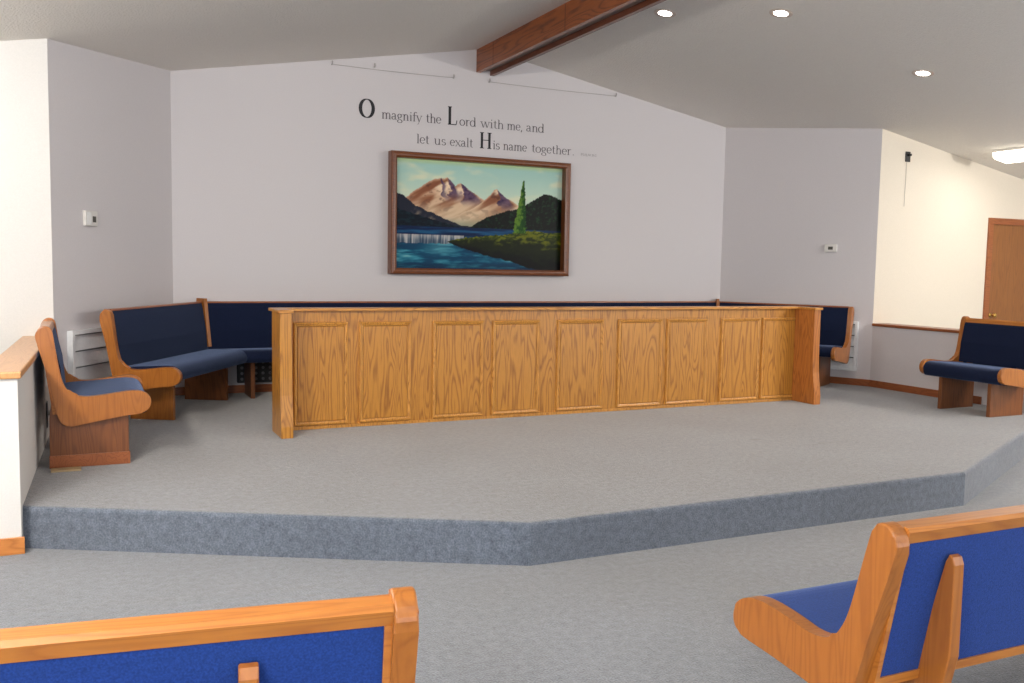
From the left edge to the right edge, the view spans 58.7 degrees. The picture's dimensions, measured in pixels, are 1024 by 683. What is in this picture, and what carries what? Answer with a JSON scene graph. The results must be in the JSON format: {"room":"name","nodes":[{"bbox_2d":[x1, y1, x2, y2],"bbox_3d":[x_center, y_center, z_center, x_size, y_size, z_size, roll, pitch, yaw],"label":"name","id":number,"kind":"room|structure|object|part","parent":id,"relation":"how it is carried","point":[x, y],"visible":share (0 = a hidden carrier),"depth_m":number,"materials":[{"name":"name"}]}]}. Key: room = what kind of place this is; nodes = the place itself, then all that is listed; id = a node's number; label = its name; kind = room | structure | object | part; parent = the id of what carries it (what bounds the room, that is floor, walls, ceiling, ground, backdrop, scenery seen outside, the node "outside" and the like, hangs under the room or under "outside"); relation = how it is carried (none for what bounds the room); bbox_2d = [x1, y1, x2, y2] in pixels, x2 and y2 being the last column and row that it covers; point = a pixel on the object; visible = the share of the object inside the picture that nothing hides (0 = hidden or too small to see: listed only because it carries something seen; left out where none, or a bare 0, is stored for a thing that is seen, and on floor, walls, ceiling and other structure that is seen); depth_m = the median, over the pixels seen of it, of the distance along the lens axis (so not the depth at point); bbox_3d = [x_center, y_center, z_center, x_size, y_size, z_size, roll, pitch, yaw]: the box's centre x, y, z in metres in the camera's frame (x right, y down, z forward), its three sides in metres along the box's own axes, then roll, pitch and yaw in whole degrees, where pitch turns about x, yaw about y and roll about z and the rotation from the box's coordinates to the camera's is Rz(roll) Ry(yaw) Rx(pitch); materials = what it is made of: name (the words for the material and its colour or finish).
{"room":"house of worship","nodes":[
{"label":"house of worship","id":0,"kind":"room"},
{"bbox_2d":[0,355,49,538],"bbox_3d":[-2.923,0.519,5.451,0.150,0.866,2.260,-1,5,-23],"label":"wall","id":1,"kind":"structure","parent":0,"point":[24,432],"depth_m":4.47,"materials":[{"name":"white paint"}]},
{"bbox_2d":[0,536,24,555],"bbox_3d":[-2.470,1.002,4.445,0.164,0.085,0.014,-1,5,-25],"label":"baseboard","id":2,"kind":"structure","parent":1,"relation":"attached to","point":[14,545],"depth_m":4.45,"materials":[{"name":"orange wood"}]},
{"bbox_2d":[0,336,39,378],"bbox_3d":[-2.910,0.071,5.405,0.183,0.036,2.280,-1,5,-23],"label":"trim","id":3,"kind":"structure","parent":1,"relation":"on","point":[17,359],"depth_m":5.01,"materials":[{"name":"brown wood"}]},
{"bbox_2d":[46,401,49,427],"bbox_3d":[-3.072,0.547,6.110,0.089,0.268,0.254,-1,5,-25],"label":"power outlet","id":4,"kind":"object","parent":1,"relation":"attached to","point":[48,412],"visible":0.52,"depth_m":6.12,"materials":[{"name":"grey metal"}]},
{"bbox_3d":[-3.139,0.493,6.154,0.007,0.170,0.080,-1,5,-25],"label":"plate","id":5,"kind":"part","parent":4,"relation":"part of","materials":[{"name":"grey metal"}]},
{"bbox_2d":[0,39,53,406],"bbox_3d":[-5.084,-0.601,5.658,3.980,2.989,0.150,-1,5,-25],"label":"wall","id":6,"kind":"structure","parent":0,"point":[26,274],"depth_m":6.34,"materials":[{"name":"white paint"}]},
{"bbox_2d":[47,39,172,371],"bbox_3d":[-3.240,-0.792,7.354,0.150,3.156,1.838,1,5,5],"label":"wall","id":7,"kind":"structure","parent":0,"point":[110,116],"depth_m":7.13,"materials":[{"name":"white paint"}]},
{"bbox_2d":[67,327,111,378],"bbox_3d":[-3.190,0.161,7.093,0.044,0.545,0.860,1,5,5],"label":"air vent","id":8,"kind":"object","parent":7,"relation":"in","point":[87,354],"visible":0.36,"depth_m":6.88,"materials":[{"name":"white metal"}]},
{"bbox_2d":[83,210,97,226],"bbox_3d":[-3.189,-0.930,6.889,0.030,0.115,0.165,1,5,5],"label":"thermostat","id":9,"kind":"object","parent":7,"relation":"attached to","point":[90,218],"visible":1,"depth_m":6.87,"materials":[{"name":"white plastic"}]},
{"bbox_2d":[170,50,725,386],"bbox_3d":[-0.315,-1.202,9.627,6.180,3.703,0.150,-1,5,-25],"label":"wall","id":10,"kind":"structure","parent":0,"point":[280,178],"depth_m":9.07,"materials":[{"name":"white paint"}]},
{"bbox_2d":[175,384,271,395],"bbox_3d":[-0.308,0.400,9.685,6.180,0.075,0.014,-1,5,-25],"label":"baseboard","id":11,"kind":"structure","parent":10,"relation":"attached to","point":[258,387],"depth_m":8.61,"materials":[{"name":"brown wood"}]},
{"bbox_2d":[237,362,271,382],"bbox_3d":[-2.340,0.270,8.669,0.537,0.230,0.096,-1,5,-18],"label":"air vent","id":12,"kind":"object","parent":10,"relation":"attached to","point":[263,371],"visible":0.59,"depth_m":8.63,"materials":[{"name":"black plastic"}]},
{"bbox_2d":[331,60,454,78],"bbox_3d":[-1.156,-2.692,8.989,1.264,0.060,0.032,-1,5,-25],"label":"wire","id":13,"kind":"object","parent":10,"relation":"attached to","point":[453,77],"visible":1,"depth_m":8.97,"materials":[{"name":"grey metal"}]},
{"bbox_2d":[359,99,595,155],"bbox_3d":[-0.282,-2.193,9.466,2.689,0.424,0.001,-1,5,-25],"label":"verse lettering","id":14,"kind":"object","parent":10,"relation":"attached to","point":[363,100],"visible":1,"depth_m":9.38,"materials":[{"name":"black paint"}]},
{"bbox_2d":[388,150,570,275],"bbox_3d":[-0.303,-1.299,9.475,2.018,1.213,0.114,-1,5,-25],"label":"framed painting","id":15,"kind":"object","parent":10,"relation":"attached to","point":[448,214],"visible":1,"depth_m":9.48,"materials":[{"name":"multicoloured paint"}]},
{"bbox_2d":[489,78,616,96],"bbox_3d":[0.461,-2.716,9.756,1.544,0.040,0.032,-1,5,-25],"label":"wire","id":16,"kind":"object","parent":10,"relation":"attached to","point":[490,78],"visible":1,"depth_m":9.75,"materials":[{"name":"grey metal"}]},
{"bbox_2d":[0,0,1023,179],"bbox_3d":[2.266,-1.889,4.126,16.300,1.597,12.150,-1,5,-25],"label":"ceiling","id":17,"kind":"structure","parent":0,"point":[850,64],"depth_m":7.78,"materials":[{"name":"white paint"}]},
{"bbox_2d":[476,0,665,75],"bbox_3d":[2.292,-2.390,4.008,0.202,0.255,11.998,-1,5,-25],"label":"beam","id":18,"kind":"structure","parent":17,"relation":"attached to","point":[573,20],"depth_m":7.93,"materials":[{"name":"brown wood"}]},
{"bbox_2d":[654,9,675,17],"bbox_3d":[1.274,-2.734,7.586,0.180,0.035,0.183,-1,5,-20],"label":"recessed light","id":19,"kind":"object","parent":17,"relation":"in","point":[666,13],"visible":1,"depth_m":7.57,"materials":[{"name":"white"}]},
{"bbox_3d":[1.273,-2.731,7.586,0.124,0.010,0.124,10,0,-26],"label":"bulb","id":20,"kind":"part","parent":19,"relation":"part of","materials":[{"name":"white"}]},
{"bbox_2d":[769,8,792,17],"bbox_3d":[2.116,-2.581,7.163,0.180,0.035,0.183,-2,5,-31],"label":"recessed light","id":21,"kind":"object","parent":17,"relation":"in","point":[779,13],"visible":1,"depth_m":7.15,"materials":[{"name":"white"}]},
{"bbox_3d":[2.115,-2.578,7.163,0.124,0.010,0.124,10,0,-26],"label":"bulb","id":22,"kind":"part","parent":21,"relation":"part of","materials":[{"name":"white"}]},
{"bbox_2d":[912,70,933,76],"bbox_3d":[3.566,-2.327,7.903,0.180,0.035,0.183,-1,5,-20],"label":"recessed light","id":23,"kind":"object","parent":17,"relation":"in","point":[921,73],"visible":1,"depth_m":7.89,"materials":[{"name":"white"}]},
{"bbox_3d":[3.565,-2.324,7.903,0.124,0.010,0.124,10,0,-26],"label":"bulb","id":24,"kind":"part","parent":23,"relation":"part of","materials":[{"name":"white"}]},
{"bbox_2d":[992,147,1023,162],"bbox_3d":[5.547,-1.942,9.287,0.286,0.128,1.240,-1,5,-25],"label":"fluorescent fixture","id":25,"kind":"object","parent":17,"relation":"attached to","point":[1010,155],"visible":1,"depth_m":9.65,"materials":[{"name":"white plastic"}]},
{"bbox_2d":[0,458,1023,682],"bbox_3d":[2.200,1.182,4.401,16.300,0.100,12.200,-1,5,-25],"label":"floor","id":26,"kind":"structure","parent":0,"point":[664,614],"depth_m":4.02,"materials":[{"name":"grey carpet"}]},
{"bbox_2d":[0,586,418,682],"bbox_3d":[-1.813,0.884,1.666,3.200,0.800,0.642,0,5,-17],"label":"pew","id":27,"kind":"object","parent":26,"relation":"on","point":[365,639],"visible":1,"depth_m":1.73,"materials":[{"name":"blue fabric"}]},
{"bbox_3d":[-1.738,0.762,1.418,3.068,0.386,0.095,0,5,-17],"label":"panel","id":28,"kind":"part","parent":27,"relation":"part of","materials":[{"name":"blue fabric"}]},
{"bbox_3d":[-1.725,0.549,1.372,3.100,0.048,0.074,0,5,-17],"label":"rail","id":29,"kind":"part","parent":27,"relation":"part of","materials":[{"name":"brown wood"}]},
{"bbox_3d":[-0.575,0.935,1.982,0.038,0.690,0.509,0,5,-17],"label":"leg","id":30,"kind":"part","parent":27,"relation":"part of","materials":[{"name":"brown wood"}]},
{"bbox_3d":[-1.738,0.776,1.419,3.100,0.414,0.107,0,5,-17],"label":"frame","id":31,"kind":"part","parent":27,"relation":"part of","materials":[{"name":"brown wood"}]},
{"bbox_3d":[-0.305,0.749,2.118,0.050,0.551,0.642,0,5,-17],"label":"panel","id":32,"kind":"part","parent":27,"relation":"part of","materials":[{"name":"brown wood"}]},
{"bbox_2d":[23,383,1023,565],"bbox_3d":[0.649,0.748,7.423,8.060,0.213,4.962,-1,5,-25],"label":"platform","id":33,"kind":"object","parent":26,"relation":"on","point":[216,478],"visible":0.71,"depth_m":5.38,"materials":[{"name":"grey carpet"}]},
{"bbox_2d":[51,466,80,472],"bbox_3d":[-2.610,0.750,5.332,0.160,0.012,0.075,-1,5,-25],"label":"wood shim","id":34,"kind":"object","parent":33,"relation":"on","point":[78,468],"visible":1,"depth_m":5.31,"materials":[{"name":"beige wood"}]},
{"bbox_2d":[35,318,150,468],"bbox_3d":[-2.653,0.293,5.784,0.620,0.846,0.860,-1,5,-25],"label":"pew","id":35,"kind":"object","parent":33,"relation":"on","point":[89,418],"visible":1,"depth_m":5.44,"materials":[{"name":"brown wood"}]},
{"bbox_3d":[-2.884,-0.084,5.640,0.070,0.048,0.776,-1,5,-25],"label":"rail","id":36,"kind":"part","parent":35,"relation":"part of","materials":[{"name":"brown wood"}]},
{"bbox_3d":[-2.872,0.169,5.669,0.087,0.460,0.776,-1,5,-25],"label":"frame","id":37,"kind":"part","parent":35,"relation":"part of","materials":[{"name":"brown wood"}]},
{"bbox_3d":[-2.845,0.110,5.676,0.094,0.382,0.776,-1,5,-25],"label":"backrest","id":38,"kind":"part","parent":35,"relation":"part of","materials":[{"name":"blue fabric"}]},
{"bbox_3d":[-2.533,0.515,5.462,0.430,0.460,0.038,-1,5,-25],"label":"leg","id":39,"kind":"part","parent":35,"relation":"part of","materials":[{"name":"brown wood"}]},
{"bbox_3d":[-2.826,0.134,6.142,0.620,0.593,0.042,-1,5,-25],"label":"panel","id":40,"kind":"part","parent":35,"relation":"part of","materials":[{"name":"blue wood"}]},
{"bbox_3d":[-2.476,0.201,5.405,0.620,0.593,0.042,-1,5,-25],"label":"panel","id":41,"kind":"part","parent":35,"relation":"part of","materials":[{"name":"brown wood"}]},
{"bbox_3d":[-2.615,0.352,5.808,0.512,0.147,0.776,-1,5,-25],"label":"seat","id":42,"kind":"part","parent":35,"relation":"part of","materials":[{"name":"blue fabric"}]},
{"bbox_2d":[99,298,853,419],"bbox_3d":[0.099,0.062,8.873,7.516,0.897,1.738,-1,5,-25],"label":"pew","id":43,"kind":"object","parent":33,"relation":"on","point":[163,345],"visible":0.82,"depth_m":8.12,"materials":[{"name":"blue fabric"}]},
{"bbox_3d":[-2.748,0.075,6.748,0.620,0.613,0.042,1,5,5],"label":"panel","id":44,"kind":"part","parent":43,"relation":"part of","materials":[{"name":"brown wood"}]},
{"bbox_3d":[-2.933,-0.299,7.569,0.068,0.015,1.613,1,5,5],"label":"rail","id":45,"kind":"part","parent":43,"relation":"part of","materials":[{"name":"brown wood"}]},
{"bbox_3d":[-2.797,0.357,7.087,0.350,0.500,0.038,1,5,5],"label":"leg","id":46,"kind":"part","parent":43,"relation":"part of","materials":[{"name":"brown wood"}]},
{"bbox_3d":[-2.887,-0.073,7.573,0.101,0.434,1.593,1,5,5],"label":"backrest","id":47,"kind":"part","parent":43,"relation":"part of","materials":[{"name":"blue fabric"}]},
{"bbox_3d":[-2.631,0.175,7.553,0.514,0.125,1.561,1,5,5],"label":"seat","id":48,"kind":"part","parent":43,"relation":"part of","materials":[{"name":"blue fabric"}]},
{"bbox_3d":[-2.819,-0.176,8.335,0.172,0.437,0.038,4,6,35],"label":"corner post","id":49,"kind":"part","parent":43,"relation":"part of","materials":[{"name":"brown wood"}]},
{"bbox_3d":[-2.733,0.271,8.137,0.390,0.500,0.038,1,5,5],"label":"leg","id":50,"kind":"part","parent":43,"relation":"part of","materials":[{"name":"brown wood"}]},
{"bbox_3d":[-2.419,0.255,8.400,0.038,0.500,0.345,-1,5,-25],"label":"leg","id":51,"kind":"part","parent":43,"relation":"part of","materials":[{"name":"brown wood"}]},
{"bbox_3d":[-0.080,0.071,9.362,5.807,0.125,0.514,-1,5,-25],"label":"seat","id":52,"kind":"part","parent":43,"relation":"part of","materials":[{"name":"blue fabric"}]},
{"bbox_3d":[-0.204,-0.418,9.607,5.913,0.015,0.068,-1,5,-25],"label":"rail","id":53,"kind":"part","parent":43,"relation":"part of","materials":[{"name":"brown wood"}]},
{"bbox_3d":[-0.187,-0.191,9.580,5.873,0.434,0.101,-1,5,-25],"label":"backrest","id":54,"kind":"part","parent":43,"relation":"part of","materials":[{"name":"blue fabric"}]},
{"bbox_3d":[3.032,-0.199,10.380,1.546,0.434,0.101,5,6,37],"label":"backrest","id":55,"kind":"part","parent":43,"relation":"part of","materials":[{"name":"blue fabric"}]},
{"bbox_3d":[3.058,-0.426,10.408,1.567,0.015,0.068,5,6,37],"label":"rail","id":56,"kind":"part","parent":43,"relation":"part of","materials":[{"name":"brown wood"}]},
{"bbox_3d":[3.403,0.232,9.942,0.038,0.500,0.360,5,6,37],"label":"leg","id":57,"kind":"part","parent":43,"relation":"part of","materials":[{"name":"brown wood"}]},
{"bbox_3d":[2.883,0.057,10.180,1.512,0.125,0.514,5,6,37],"label":"seat","id":58,"kind":"part","parent":43,"relation":"part of","materials":[{"name":"blue fabric"}]},
{"bbox_3d":[3.534,-0.059,9.738,0.042,0.613,0.620,5,6,37],"label":"panel","id":59,"kind":"part","parent":43,"relation":"part of","materials":[{"name":"brown wood"}]},
{"bbox_2d":[268,306,822,438],"bbox_3d":[0.554,0.170,7.613,5.012,0.905,0.407,-1,5,-25],"label":"wooden partition","id":60,"kind":"object","parent":33,"relation":"on","point":[333,367],"visible":1,"depth_m":7.51,"materials":[{"name":"brown wood"}]},
{"bbox_3d":[-1.423,0.241,6.787,0.349,0.708,0.010,-1,5,-25],"label":"raised panel","id":61,"kind":"part","parent":60,"relation":"part of","materials":[{"name":"brown wood"}]},
{"bbox_3d":[-1.421,0.242,6.782,0.413,0.772,0.020,-1,5,-25],"label":"moulding","id":62,"kind":"part","parent":60,"relation":"part of","materials":[{"name":"brown wood"}]},
{"bbox_3d":[-0.973,0.232,7.000,0.353,0.708,0.010,-1,5,-25],"label":"raised panel","id":63,"kind":"part","parent":60,"relation":"part of","materials":[{"name":"brown wood"}]},
{"bbox_3d":[-0.971,0.232,6.995,0.417,0.772,0.020,-1,5,-25],"label":"moulding","id":64,"kind":"part","parent":60,"relation":"part of","materials":[{"name":"brown wood"}]},
{"bbox_3d":[-0.430,0.220,7.257,0.374,0.708,0.010,-1,5,-25],"label":"raised panel","id":65,"kind":"part","parent":60,"relation":"part of","materials":[{"name":"brown wood"}]},
{"bbox_3d":[-0.428,0.221,7.253,0.438,0.772,0.020,-1,5,-25],"label":"moulding","id":66,"kind":"part","parent":60,"relation":"part of","materials":[{"name":"brown wood"}]},
{"bbox_3d":[0.034,0.211,7.471,0.432,0.772,0.020,-1,5,-25],"label":"moulding","id":67,"kind":"part","parent":60,"relation":"part of","materials":[{"name":"brown wood"}]},
{"bbox_3d":[0.032,0.210,7.476,0.368,0.708,0.010,-1,5,-25],"label":"raised panel","id":68,"kind":"part","parent":60,"relation":"part of","materials":[{"name":"brown wood"}]},
{"bbox_3d":[0.579,0.199,7.730,0.453,0.772,0.020,-1,5,-25],"label":"moulding","id":69,"kind":"part","parent":60,"relation":"part of","materials":[{"name":"brown wood"}]},
{"bbox_3d":[0.577,0.199,7.734,0.389,0.708,0.010,-1,5,-25],"label":"raised panel","id":70,"kind":"part","parent":60,"relation":"part of","materials":[{"name":"brown wood"}]},
{"bbox_3d":[1.119,0.187,7.991,0.399,0.708,0.010,-1,5,-25],"label":"raised panel","id":71,"kind":"part","parent":60,"relation":"part of","materials":[{"name":"brown wood"}]},
{"bbox_3d":[1.121,0.188,7.987,0.463,0.772,0.020,-1,5,-25],"label":"moulding","id":72,"kind":"part","parent":60,"relation":"part of","materials":[{"name":"brown wood"}]},
{"bbox_3d":[1.569,0.178,8.204,0.382,0.708,0.010,-1,5,-25],"label":"raised panel","id":73,"kind":"part","parent":60,"relation":"part of","materials":[{"name":"brown wood"}]},
{"bbox_3d":[1.571,0.178,8.199,0.446,0.772,0.020,-1,5,-25],"label":"moulding","id":74,"kind":"part","parent":60,"relation":"part of","materials":[{"name":"brown wood"}]},
{"bbox_3d":[2.114,0.166,8.462,0.392,0.708,0.010,-1,5,-25],"label":"raised panel","id":75,"kind":"part","parent":60,"relation":"part of","materials":[{"name":"brown wood"}]},
{"bbox_3d":[2.116,0.167,8.457,0.456,0.772,0.020,-1,5,-25],"label":"moulding","id":76,"kind":"part","parent":60,"relation":"part of","materials":[{"name":"brown wood"}]},
{"bbox_3d":[2.549,0.158,8.662,0.454,0.772,0.020,-1,5,-25],"label":"moulding","id":77,"kind":"part","parent":60,"relation":"part of","materials":[{"name":"brown wood"}]},
{"bbox_3d":[2.546,0.157,8.667,0.390,0.708,0.010,-1,5,-25],"label":"raised panel","id":78,"kind":"part","parent":60,"relation":"part of","materials":[{"name":"brown wood"}]},
{"bbox_2d":[919,316,1023,416],"bbox_3d":[4.228,0.217,8.189,0.620,0.846,0.840,-1,5,-25],"label":"pew","id":79,"kind":"object","parent":33,"relation":"on","point":[989,351],"visible":1,"depth_m":8.22,"materials":[{"name":"blue fabric"}]},
{"bbox_3d":[4.060,0.059,8.538,0.620,0.593,0.042,-1,5,-25],"label":"panel","id":80,"kind":"part","parent":79,"relation":"part of","materials":[{"name":"brown wood"}]},
{"bbox_3d":[4.135,0.386,8.471,0.430,0.460,0.038,-1,5,-25],"label":"leg","id":81,"kind":"part","parent":79,"relation":"part of","materials":[{"name":"brown wood"}]},
{"bbox_3d":[4.188,0.278,8.175,0.512,0.147,0.756,-1,5,-25],"label":"seat","id":82,"kind":"part","parent":79,"relation":"part of","materials":[{"name":"blue fabric"}]},
{"bbox_3d":[4.450,0.070,8.281,0.077,0.432,0.724,-1,5,-25],"label":"panel","id":83,"kind":"part","parent":79,"relation":"part of","materials":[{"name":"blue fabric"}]},
{"bbox_3d":[4.426,0.026,8.266,0.094,0.382,0.756,-1,5,-25],"label":"backrest","id":84,"kind":"part","parent":79,"relation":"part of","materials":[{"name":"blue fabric"}]},
{"bbox_3d":[4.473,-0.169,8.270,0.070,0.048,0.756,-1,5,-25],"label":"rail","id":85,"kind":"part","parent":79,"relation":"part of","materials":[{"name":"brown wood"}]},
{"bbox_3d":[4.349,0.427,8.021,0.430,0.460,0.038,-1,5,-25],"label":"leg","id":86,"kind":"part","parent":79,"relation":"part of","materials":[{"name":"brown wood"}]},
{"bbox_3d":[4.401,0.124,7.820,0.620,0.593,0.042,-1,5,-25],"label":"panel","id":87,"kind":"part","parent":79,"relation":"part of","materials":[{"name":"brown wood"}]},
{"bbox_2d":[733,505,1023,682],"bbox_3d":[2.305,0.822,3.314,3.200,0.800,0.642,-1,5,-24],"label":"pew","id":88,"kind":"object","parent":26,"relation":"on","point":[931,598],"visible":1,"depth_m":2.51,"materials":[{"name":"brown wood"}]},
{"bbox_3d":[2.284,0.869,3.364,3.100,0.147,0.512,-1,5,-24],"label":"seat","id":89,"kind":"part","parent":88,"relation":"part of","materials":[{"name":"blue fabric"}]},
{"bbox_3d":[0.873,0.726,2.655,0.050,0.551,0.642,-1,5,-24],"label":"panel","id":90,"kind":"part","parent":88,"relation":"part of","materials":[{"name":"brown wood"}]},
{"bbox_3d":[1.088,0.902,2.695,0.038,0.699,0.509,-1,5,-24],"label":"leg","id":91,"kind":"part","parent":88,"relation":"part of","materials":[{"name":"brown wood"}]},
{"bbox_3d":[2.410,0.709,3.077,3.100,0.424,0.109,-1,5,-24],"label":"frame","id":92,"kind":"part","parent":88,"relation":"part of","materials":[{"name":"brown wood"}]},
{"bbox_3d":[2.410,0.695,3.076,3.068,0.396,0.097,-1,5,-24],"label":"panel","id":93,"kind":"part","parent":88,"relation":"part of","materials":[{"name":"blue fabric"}]},
{"bbox_3d":[2.427,0.476,3.030,3.100,0.048,0.074,-1,5,-24],"label":"rail","id":94,"kind":"part","parent":88,"relation":"part of","materials":[{"name":"brown wood"}]},
{"bbox_2d":[720,128,882,379],"bbox_3d":[3.263,-0.928,10.431,1.785,3.152,0.150,5,6,37],"label":"wall","id":95,"kind":"structure","parent":0,"point":[790,193],"depth_m":10.28,"materials":[{"name":"white paint"}]},
{"bbox_2d":[824,244,836,251],"bbox_3d":[3.537,-1.036,10.104,0.135,0.085,0.030,5,6,37],"label":"thermostat","id":96,"kind":"object","parent":95,"relation":"attached to","point":[828,247],"visible":1,"depth_m":10.09,"materials":[{"name":"white plastic"}]},
{"bbox_2d":[830,321,858,370],"bbox_3d":[3.497,0.029,10.198,0.720,0.545,0.044,5,6,37],"label":"air vent","id":97,"kind":"object","parent":95,"relation":"in","point":[851,365],"visible":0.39,"depth_m":10.01,"materials":[{"name":"white metal"}]},
{"bbox_2d":[830,376,868,385],"bbox_3d":[3.190,0.397,10.475,1.785,0.075,0.015,5,6,37],"label":"baseboard","id":98,"kind":"structure","parent":95,"relation":"attached to","point":[837,380],"depth_m":10.06,"materials":[{"name":"brown wood"}]},
{"bbox_2d":[870,326,1023,410],"bbox_3d":[4.476,0.356,8.975,0.200,0.875,2.220,-1,5,-25],"label":"wall","id":99,"kind":"structure","parent":0,"point":[897,354],"depth_m":9.47,"materials":[{"name":"white paint"}]},
{"bbox_2d":[872,323,958,332],"bbox_3d":[4.490,-0.094,8.929,0.238,0.030,2.239,-1,5,-25],"label":"trim","id":100,"kind":"structure","parent":99,"relation":"on","point":[891,325],"depth_m":9.40,"materials":[{"name":"brown wood"}]},
{"bbox_2d":[869,380,981,404],"bbox_3d":[4.194,0.510,9.327,0.014,0.075,1.370,-1,5,-25],"label":"baseboard","id":101,"kind":"structure","parent":99,"relation":"attached to","point":[872,383],"depth_m":9.46,"materials":[{"name":"brown wood"}]},
{"bbox_2d":[873,129,1023,328],"bbox_3d":[5.737,-0.839,10.783,4.070,3.005,0.150,-1,5,-25],"label":"wall","id":102,"kind":"structure","parent":0,"point":[932,243],"depth_m":10.18,"materials":[{"name":"beige paint"}]},
{"bbox_2d":[904,151,911,200],"bbox_3d":[4.310,-1.768,9.908,0.070,0.590,0.049,-1,5,-25],"label":"wall bracket","id":103,"kind":"object","parent":102,"relation":"attached to","point":[908,155],"visible":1,"depth_m":9.90,"materials":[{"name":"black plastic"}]},
{"bbox_3d":[4.306,-2.009,9.906,0.070,0.110,0.011,-1,5,-25],"label":"plate","id":104,"kind":"part","parent":103,"relation":"part of","materials":[{"name":"black plastic"}]},
{"bbox_2d":[982,218,1023,321],"bbox_3d":[5.962,-0.390,10.829,1.020,2.110,0.118,-1,5,-25],"label":"door","id":105,"kind":"structure","parent":102,"relation":"in","point":[1003,299],"depth_m":10.73,"materials":[{"name":"brown wood"}]},
{"bbox_3d":[5.627,-0.306,10.653,0.056,0.056,0.076,-1,5,-25],"label":"knob","id":106,"kind":"part","parent":105,"relation":"part of","materials":[{"name":"gold metal"}]}
]}

